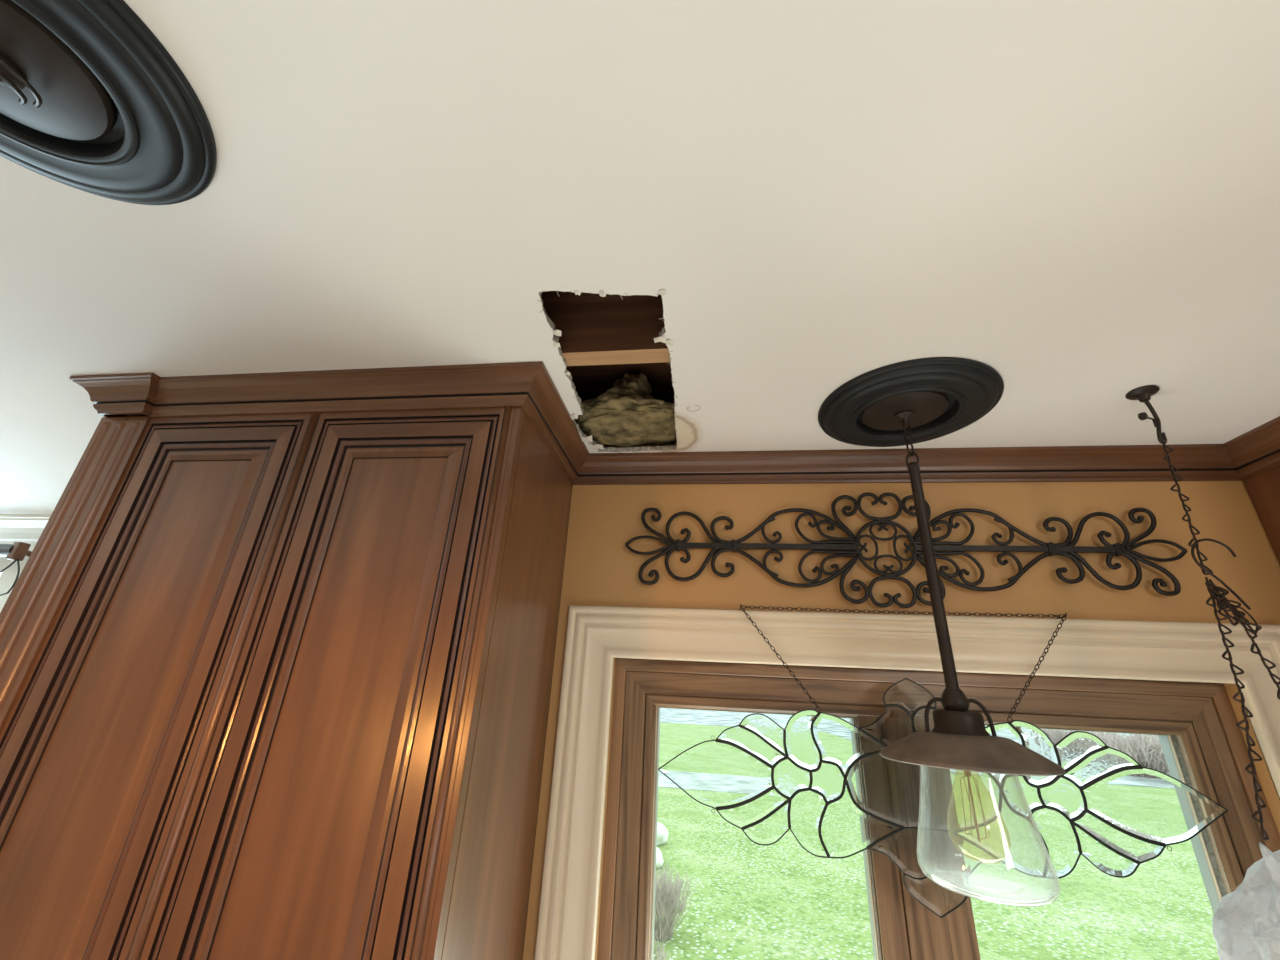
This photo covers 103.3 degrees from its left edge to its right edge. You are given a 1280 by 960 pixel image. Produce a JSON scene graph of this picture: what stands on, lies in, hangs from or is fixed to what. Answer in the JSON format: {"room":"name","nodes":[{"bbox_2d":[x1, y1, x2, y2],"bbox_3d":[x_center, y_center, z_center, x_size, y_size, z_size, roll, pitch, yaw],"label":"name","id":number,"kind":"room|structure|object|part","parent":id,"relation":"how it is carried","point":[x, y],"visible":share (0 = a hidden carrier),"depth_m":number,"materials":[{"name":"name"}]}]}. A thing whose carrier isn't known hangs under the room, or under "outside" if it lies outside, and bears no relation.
{"room":"damaged room","nodes":[
{"label":"damaged room","id":0,"kind":"room"},
{"bbox_2d":[0,545,34,611],"bbox_3d":[-3.376,1.328,1.946,4.755,2.433,0.100,0,-23,8],"label":"wall","id":1,"kind":"structure","parent":0,"point":[8,576],"depth_m":2.19,"materials":[{"name":"white paint"}]},
{"bbox_2d":[0,542,31,595],"bbox_3d":[-3.416,0.406,2.220,1.813,0.265,0.129,0,-23,8],"label":"curtain rod","id":2,"kind":"object","parent":1,"relation":"attached to","point":[16,551],"visible":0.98,"depth_m":2.09,"materials":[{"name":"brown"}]},
{"bbox_3d":[-3.453,0.301,2.228,1.740,0.053,0.053,0,-23,8],"label":"rod","id":3,"kind":"part","parent":2,"relation":"part of","materials":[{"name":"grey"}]},
{"bbox_2d":[0,514,50,544],"bbox_3d":[-3.384,0.224,2.314,4.654,0.115,0.086,0,-23,8],"label":"trim","id":4,"kind":"structure","parent":1,"relation":"attached to","point":[26,528],"depth_m":2.22,"materials":[{"name":"white paint"}]},
{"bbox_2d":[0,0,1279,513],"bbox_3d":[-2.115,-0.931,-0.453,7.950,0.019,5.900,0,-23,8],"label":"ceiling","id":5,"kind":"structure","parent":0,"point":[1077,201],"depth_m":0.67,"materials":[{"name":"white paint"}]},
{"bbox_2d":[0,0,216,204],"bbox_3d":[-0.659,-0.434,0.523,0.349,0.024,0.349,0,-23,8],"label":"ceiling medallion","id":6,"kind":"object","parent":5,"relation":"attached to","point":[160,148],"visible":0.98,"depth_m":0.58,"materials":[{"name":"black paint"}]},
{"bbox_2d":[0,0,115,139],"bbox_3d":[-0.678,-0.062,0.368,0.253,0.830,0.253,0,-23,8],"label":"pendant lamp","id":7,"kind":"object","parent":6,"relation":"hanging from","point":[45,87],"visible":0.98,"depth_m":0.53,"materials":[{"name":"brown metal"}]},
{"bbox_2d":[566,362,674,403],"bbox_3d":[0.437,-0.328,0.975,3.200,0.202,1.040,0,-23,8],"label":"hole","id":8,"kind":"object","parent":5,"relation":"in","point":[590,381],"depth_m":1.37,"materials":[{"name":"black"}]},
{"bbox_2d":[574,372,676,446],"bbox_3d":[-0.026,-0.188,1.315,0.360,0.161,0.241,0,-23,8],"label":"insulation batt","id":9,"kind":"object","parent":5,"relation":"on","point":[627,414],"visible":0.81,"depth_m":1.24,"materials":[{"name":"beige fabric"}]},
{"bbox_2d":[603,444,675,447],"bbox_3d":[0.495,-0.069,1.377,3.200,0.038,0.090,0,-23,8],"label":"plate","id":10,"kind":"object","parent":5,"relation":"on","point":[642,445],"depth_m":1.41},
{"bbox_2d":[818,357,1003,446],"bbox_3d":[0.561,-0.144,1.071,0.349,0.024,0.349,0,-23,8],"label":"ceiling medallion","id":11,"kind":"object","parent":5,"relation":"attached to","point":[973,388],"visible":0.89,"depth_m":1.00,"materials":[{"name":"black paint"}]},
{"bbox_2d":[860,391,1065,905],"bbox_3d":[0.537,0.226,0.912,0.253,0.830,0.253,0,-23,8],"label":"pendant lamp","id":12,"kind":"object","parent":11,"relation":"hanging from","point":[959,739],"visible":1,"depth_m":0.83,"materials":[{"name":"brown metal"}]},
{"bbox_3d":[0.552,-0.074,1.037,0.024,0.113,0.017,-9,-26,27],"label":"chain","id":13,"kind":"part","parent":12,"relation":"part of","materials":[{"name":"brown metal"}]},
{"bbox_3d":[0.540,0.163,0.938,0.022,0.431,0.022,0,-23,8],"label":"rod","id":14,"kind":"part","parent":12,"relation":"part of","materials":[{"name":"brown metal"}]},
{"bbox_3d":[0.526,0.437,0.824,0.253,0.043,0.253,0,-23,8],"label":"lamp shade","id":15,"kind":"part","parent":12,"relation":"part of","materials":[{"name":"brown metal"}]},
{"bbox_2d":[918,785,1058,905],"bbox_3d":[0.522,0.517,0.791,0.179,0.198,0.179,0,-23,8],"label":"shade","id":16,"kind":"object","parent":12,"relation":"on","point":[969,786],"depth_m":0.79,"materials":[{"name":"clear glass"}]},
{"bbox_2d":[1125,385,1166,443],"bbox_3d":[0.980,-0.122,0.976,0.049,0.099,0.073,-10,-26,28],"label":"ceiling hook","id":17,"kind":"object","parent":5,"relation":"attached to","point":[1144,393],"visible":1,"depth_m":0.97,"materials":[{"name":"brown metal"}]},
{"bbox_3d":[0.976,-0.163,0.981,0.049,0.020,0.049,0,-23,8],"label":"hook plate","id":18,"kind":"part","parent":17,"relation":"part of","materials":[{"name":"brown metal"}]},
{"bbox_3d":[0.995,-0.113,0.976,0.056,0.083,0.013,21,-29,-37],"label":"hook arm","id":19,"kind":"part","parent":17,"relation":"part of","materials":[{"name":"brown metal"}]},
{"bbox_2d":[1163,443,1279,840],"bbox_3d":[0.975,0.219,0.846,0.162,0.644,0.032,1,-23,5],"label":"chain","id":20,"kind":"object","parent":17,"relation":"hanging from","point":[1214,590],"visible":1,"depth_m":0.83,"materials":[{"name":"black metal"}]},
{"bbox_2d":[1191,538,1250,609],"bbox_3d":[0.997,0.159,0.867,0.067,0.124,0.008,0,-23,8],"label":"s-hook","id":21,"kind":"object","parent":20,"relation":"hanging from","point":[1239,598],"visible":1,"depth_m":0.88,"materials":[{"name":"black metal"}]},
{"bbox_3d":[0.439,-0.310,0.994,3.200,0.184,0.990,0,-23,8],"label":"board","id":22,"kind":"object","parent":5,"relation":"on","visible":0},
{"bbox_2d":[541,291,669,365],"bbox_3d":[0.434,-0.327,0.955,3.200,0.184,0.043,0,-23,8],"label":"joist","id":23,"kind":"object","parent":22,"relation":"attached to","point":[596,329],"visible":0.02,"depth_m":0.99,"materials":[{"name":"brown wood"}]},
{"bbox_2d":[523,480,1279,959],"bbox_3d":[0.439,1.084,0.899,3.295,2.433,0.095,0,-23,8],"label":"wall","id":24,"kind":"structure","parent":0,"point":[599,570],"depth_m":1.20,"materials":[{"name":"beige paint"}]},
{"bbox_2d":[0,361,589,959],"bbox_3d":[-0.721,0.405,1.036,1.076,1.183,0.483,0,-23,8],"label":"upper cabinet","id":25,"kind":"object","parent":24,"relation":"attached to","point":[277,649],"visible":1,"depth_m":0.89,"materials":[{"name":"brown wood"}]},
{"bbox_3d":[-1.151,-0.188,1.114,0.211,0.070,0.053,0,-23,8],"label":"crown molding","id":26,"kind":"part","parent":25,"relation":"part of","materials":[{"name":"brown wood"}]},
{"bbox_3d":[-1.201,-0.104,1.321,0.053,0.070,0.483,0,-23,8],"label":"crown molding","id":27,"kind":"part","parent":25,"relation":"part of","materials":[{"name":"brown wood"}]},
{"bbox_3d":[-0.924,0.369,0.898,0.243,0.938,0.006,0,-23,8],"label":"raised panel","id":28,"kind":"part","parent":25,"relation":"part of","materials":[{"name":"brown wood"}]},
{"bbox_3d":[-1.071,-0.185,1.111,0.013,0.070,0.088,19,-27,-33],"label":"crown molding","id":29,"kind":"part","parent":25,"relation":"part of","materials":[{"name":"brown wood"}]},
{"bbox_3d":[-0.900,-0.095,1.091,0.378,0.068,0.010,0,-23,8],"label":"rail","id":30,"kind":"part","parent":25,"relation":"part of","materials":[{"name":"brown wood"}]},
{"bbox_3d":[-0.497,0.366,0.839,0.254,0.938,0.006,0,-23,8],"label":"raised panel","id":31,"kind":"part","parent":25,"relation":"part of","materials":[{"name":"brown wood"}]},
{"bbox_3d":[-0.642,-0.185,1.059,0.918,0.070,0.053,0,-23,8],"label":"crown molding","id":32,"kind":"part","parent":25,"relation":"part of","materials":[{"name":"brown wood"}]},
{"bbox_3d":[-0.474,-0.098,1.032,0.389,0.068,0.010,0,-23,8],"label":"rail","id":33,"kind":"part","parent":25,"relation":"part of","materials":[{"name":"brown wood"}]},
{"bbox_3d":[-0.268,0.371,0.812,0.012,1.114,0.024,0,-23,8],"label":"post","id":34,"kind":"part","parent":25,"relation":"part of","materials":[{"name":"brown wood"}]},
{"bbox_3d":[-0.241,0.451,1.001,0.012,1.114,0.385,0,-23,8],"label":"panel","id":35,"kind":"part","parent":25,"relation":"part of","materials":[{"name":"brown wood"}]},
{"bbox_3d":[-0.187,-0.109,1.188,0.053,0.070,0.465,0,-23,8],"label":"crown molding","id":36,"kind":"part","parent":25,"relation":"part of","materials":[{"name":"brown wood"}]},
{"bbox_2d":[625,492,1187,607],"bbox_3d":[0.582,0.162,1.202,1.252,0.279,0.028,0,-23,8],"label":"scroll","id":37,"kind":"object","parent":24,"relation":"attached to","point":[835,545],"visible":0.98,"depth_m":1.19,"materials":[{"name":"black metal"}]},
{"bbox_2d":[534,605,1279,959],"bbox_3d":[0.550,0.944,0.931,1.513,1.346,0.115,0,-23,8],"label":"window","id":38,"kind":"structure","parent":24,"relation":"in","point":[1165,680],"depth_m":1.08,"materials":[{"name":"beige paint"}]},
{"bbox_3d":[-0.034,0.951,1.010,0.049,1.068,0.003,0,-23,8],"label":"frame","id":39,"kind":"part","parent":38,"relation":"part of","materials":[{"name":"brown wood"}]},
{"bbox_3d":[0.005,0.952,1.008,0.027,0.970,0.011,6,-23,-8],"label":"frame","id":40,"kind":"part","parent":38,"relation":"part of","materials":[{"name":"brown wood"}]},
{"bbox_3d":[0.573,0.514,1.116,1.130,0.026,0.013,0,-23,8],"label":"frame","id":41,"kind":"part","parent":38,"relation":"part of","materials":[{"name":"brown wood"}]},
{"bbox_3d":[0.574,0.477,1.124,1.228,0.049,0.003,0,-23,8],"label":"frame","id":42,"kind":"part","parent":38,"relation":"part of","materials":[{"name":"brown wood"}]},
{"bbox_3d":[1.096,0.944,0.856,0.027,0.970,0.011,-8,-25,24],"label":"frame","id":43,"kind":"part","parent":38,"relation":"part of","materials":[{"name":"brown wood"}]},
{"bbox_3d":[1.134,0.942,0.847,0.049,1.068,0.003,0,-23,8],"label":"frame","id":44,"kind":"part","parent":38,"relation":"part of","materials":[{"name":"brown wood"}]},
{"bbox_2d":[574,444,1239,484],"bbox_3d":[0.600,-0.035,1.269,1.588,0.070,0.053,0,-23,8],"label":"trim","id":45,"kind":"structure","parent":24,"relation":"attached to","point":[1193,462],"depth_m":1.26,"materials":[{"name":"brown wood"}]},
{"bbox_2d":[1224,416,1279,562],"bbox_3d":[1.660,0.390,0.712,0.765,1.183,0.465,0,-23,8],"label":"upper cabinet","id":46,"kind":"object","parent":24,"relation":"attached to","point":[1254,454],"visible":1,"depth_m":1.11,"materials":[{"name":"brown wood"}]},
{"bbox_3d":[1.333,-0.120,0.975,0.053,0.070,0.465,0,-23,8],"label":"crown molding","id":47,"kind":"part","parent":46,"relation":"part of","materials":[{"name":"brown wood"}]},
{"bbox_2d":[1212,842,1279,959],"bbox_3d":[1.008,0.646,0.641,0.446,0.403,0.367,0,-23,8],"label":"plastic bag","id":48,"kind":"object","parent":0,"point":[1246,920],"visible":1,"depth_m":0.71,"materials":[{"name":"white plastic"}]},
{"label":"outside","id":49,"kind":"structure","parent":0,"visible":0},
{"bbox_2d":[653,722,1219,959],"bbox_3d":[20.345,33.721,71.505,200.000,0.100,158.050,0,-23,8],"label":"ground","id":50,"kind":"structure","parent":49,"point":[780,900],"depth_m":7.26,"materials":[{"name":"green plant"}]},
{"bbox_2d":[656,847,663,868],"bbox_3d":[0.160,6.141,8.231,0.459,0.314,0.479,0,-23,8],"label":"rock","id":51,"kind":"object","parent":50,"relation":"on","point":[659,858],"visible":0.27,"depth_m":8.11,"materials":[{"name":"white stone"}]},
{"bbox_2d":[657,822,667,845],"bbox_3d":[0.187,6.605,9.445,0.609,0.450,0.587,-12,-27,31],"label":"rock","id":52,"kind":"object","parent":50,"relation":"on","point":[662,832],"visible":0.31,"depth_m":9.33,"materials":[{"name":"white stone"}]},
{"bbox_2d":[653,916,673,959],"bbox_3d":[-0.050,4.403,4.597,0.709,0.617,0.702,0,-23,8],"label":"bare shrub","id":53,"kind":"object","parent":50,"relation":"on","point":[659,954],"visible":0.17,"depth_m":4.71,"materials":[{"name":"grey plant"}]},
{"bbox_2d":[658,771,679,788],"bbox_3d":[-40.963,10.096,22.445,92.500,0.015,3.500,0,-23,8],"label":"path","id":54,"kind":"structure","parent":50,"relation":"on","point":[663,781],"depth_m":15.69,"materials":[{"name":"grey concrete"}]},
{"bbox_2d":[654,854,696,940],"bbox_3d":[0.239,4.937,6.001,0.790,0.738,0.805,-17,-30,40],"label":"bare shrub","id":55,"kind":"object","parent":50,"relation":"on","point":[667,905],"visible":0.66,"depth_m":5.84,"materials":[{"name":"grey plant"}]},
{"bbox_2d":[660,708,1135,740],"bbox_3d":[21.591,37.349,80.224,200.000,0.030,129.000,0,-23,8],"label":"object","id":56,"kind":"object","parent":50,"relation":"on","point":[667,715],"depth_m":63.54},
{"bbox_2d":[1041,729,1113,744],"bbox_3d":[26.661,15.906,31.060,4.207,2.286,4.350,0,-23,8],"label":"bare shrub","id":57,"kind":"object","parent":50,"relation":"on","point":[1054,735],"visible":0.23,"depth_m":30.76,"materials":[{"name":"grey plant"}]},
{"bbox_2d":[1084,731,1169,774],"bbox_3d":[23.561,12.880,24.083,4.130,2.212,4.272,0,-23,8],"label":"bare shrub","id":58,"kind":"object","parent":50,"relation":"on","point":[1146,751],"visible":0.5,"depth_m":23.34,"materials":[{"name":"grey plant"}]},
{"bbox_2d":[1125,734,1155,745],"bbox_3d":[27.996,13.975,26.194,4.388,2.230,4.370,0,-23,8],"label":"bare shrub","id":59,"kind":"object","parent":50,"relation":"on","point":[1139,735],"visible":0.02,"depth_m":26.69,"materials":[{"name":"grey plant"}]},
{"bbox_3d":[0.236,0.298,1.189,0.003,0.009,0.040,0,-23,8],"label":"hook","id":60,"kind":"object","parent":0,"visible":0},
{"bbox_2d":[658,605,1228,917],"bbox_3d":[0.558,0.541,1.023,1.043,0.548,0.010,0,-23,8],"label":"suncatcher","id":61,"kind":"object","parent":60,"relation":"hanging from","point":[823,778],"visible":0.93,"depth_m":0.98,"materials":[{"name":"grey"}]},
{"bbox_3d":[0.155,0.609,1.050,0.236,0.124,0.004,0,-23,8],"label":"glass","id":62,"kind":"part","parent":61,"relation":"part of","materials":[{"name":"white"}]},
{"bbox_3d":[0.232,0.557,1.060,0.146,0.075,0.004,0,-23,8],"label":"glass","id":63,"kind":"part","parent":61,"relation":"part of","materials":[{"name":"white"}]},
{"bbox_3d":[0.227,0.658,1.018,0.147,0.077,0.004,0,-23,8],"label":"glass","id":64,"kind":"part","parent":61,"relation":"part of","materials":[{"name":"white"}]},
{"bbox_3d":[0.258,0.536,1.066,0.097,0.078,0.004,0,-23,8],"label":"glass","id":65,"kind":"part","parent":61,"relation":"part of","materials":[{"name":"white"}]},
{"bbox_3d":[0.251,0.678,1.006,0.097,0.081,0.004,0,-23,8],"label":"glass","id":66,"kind":"part","parent":61,"relation":"part of","materials":[{"name":"white"}]},
{"bbox_3d":[0.308,0.606,1.029,0.077,0.074,0.004,0,-23,8],"label":"glass","id":67,"kind":"part","parent":61,"relation":"part of","materials":[{"name":"white"}]},
{"bbox_3d":[0.339,0.539,1.053,0.076,0.115,0.004,0,-23,8],"label":"glass","id":68,"kind":"part","parent":61,"relation":"part of","materials":[{"name":"white"}]},
{"bbox_3d":[0.333,0.673,0.997,0.075,0.112,0.004,0,-23,8],"label":"glass","id":69,"kind":"part","parent":61,"relation":"part of","materials":[{"name":"white"}]},
{"bbox_3d":[0.377,0.608,1.018,0.071,0.074,0.004,0,-23,8],"label":"glass","id":70,"kind":"part","parent":61,"relation":"part of","materials":[{"name":"white"}]},
{"bbox_3d":[0.433,0.544,1.037,0.152,0.119,0.004,0,-23,8],"label":"glass","id":71,"kind":"part","parent":61,"relation":"part of","materials":[{"name":"white"}]},
{"bbox_3d":[0.430,0.661,0.988,0.158,0.135,0.004,0,-23,8],"label":"glass","id":72,"kind":"part","parent":61,"relation":"part of","materials":[{"name":"white"}]},
{"bbox_3d":[0.506,0.508,1.042,0.108,0.082,0.004,0,-23,8],"label":"glass","id":73,"kind":"part","parent":61,"relation":"part of","materials":[{"name":"white"}]},
{"bbox_3d":[0.566,0.385,1.088,0.684,0.210,0.010,0,-23,8],"label":"hanging chain","id":74,"kind":"part","parent":61,"relation":"part of","materials":[{"name":"black metal"}]},
{"bbox_3d":[0.561,0.468,1.051,0.102,0.104,0.004,0,-23,8],"label":"glass","id":75,"kind":"part","parent":61,"relation":"part of","materials":[{"name":"white"}]},
{"bbox_3d":[0.554,0.605,0.994,0.288,0.139,0.004,0,-23,8],"label":"glass","id":76,"kind":"part","parent":61,"relation":"part of","materials":[{"name":"white"}]},
{"bbox_3d":[0.613,0.507,1.027,0.108,0.082,0.004,0,-23,8],"label":"glass","id":77,"kind":"part","parent":61,"relation":"part of","materials":[{"name":"white"}]},
{"bbox_3d":[0.549,0.704,0.953,0.232,0.081,0.004,0,-23,8],"label":"glass","id":78,"kind":"part","parent":61,"relation":"part of","materials":[{"name":"white"}]},
{"bbox_3d":[0.547,0.759,0.930,0.112,0.070,0.004,0,-23,8],"label":"glass","id":79,"kind":"part","parent":61,"relation":"part of","materials":[{"name":"white"}]},
{"bbox_3d":[0.673,0.659,0.954,0.158,0.135,0.004,0,-23,8],"label":"glass","id":80,"kind":"part","parent":61,"relation":"part of","materials":[{"name":"white"}]},
{"bbox_3d":[0.682,0.542,1.002,0.152,0.119,0.004,0,-23,8],"label":"glass","id":81,"kind":"part","parent":61,"relation":"part of","materials":[{"name":"white"}]},
{"bbox_3d":[0.732,0.605,0.969,0.071,0.074,0.004,0,-23,8],"label":"glass","id":82,"kind":"part","parent":61,"relation":"part of","materials":[{"name":"white"}]},
{"bbox_3d":[0.776,0.536,0.992,0.076,0.115,0.004,0,-23,8],"label":"glass","id":83,"kind":"part","parent":61,"relation":"part of","materials":[{"name":"white"}]},
{"bbox_3d":[0.770,0.669,0.936,0.075,0.112,0.004,0,-23,8],"label":"glass","id":84,"kind":"part","parent":61,"relation":"part of","materials":[{"name":"white"}]},
{"bbox_3d":[0.801,0.602,0.960,0.077,0.074,0.004,0,-23,8],"label":"glass","id":85,"kind":"part","parent":61,"relation":"part of","materials":[{"name":"white"}]},
{"bbox_3d":[0.858,0.531,0.982,0.097,0.078,0.004,0,-23,8],"label":"glass","id":86,"kind":"part","parent":61,"relation":"part of","materials":[{"name":"white"}]},
{"bbox_3d":[0.882,0.552,0.970,0.146,0.075,0.004,0,-23,8],"label":"glass","id":87,"kind":"part","parent":61,"relation":"part of","materials":[{"name":"white"}]},
{"bbox_3d":[0.851,0.673,0.923,0.097,0.081,0.004,0,-23,8],"label":"glass","id":88,"kind":"part","parent":61,"relation":"part of","materials":[{"name":"white"}]},
{"bbox_3d":[0.876,0.653,0.927,0.147,0.077,0.004,0,-23,8],"label":"glass","id":89,"kind":"part","parent":61,"relation":"part of","materials":[{"name":"white"}]},
{"bbox_3d":[0.953,0.603,0.938,0.236,0.124,0.004,0,-23,8],"label":"glass","id":90,"kind":"part","parent":61,"relation":"part of","materials":[{"name":"white"}]}
]}

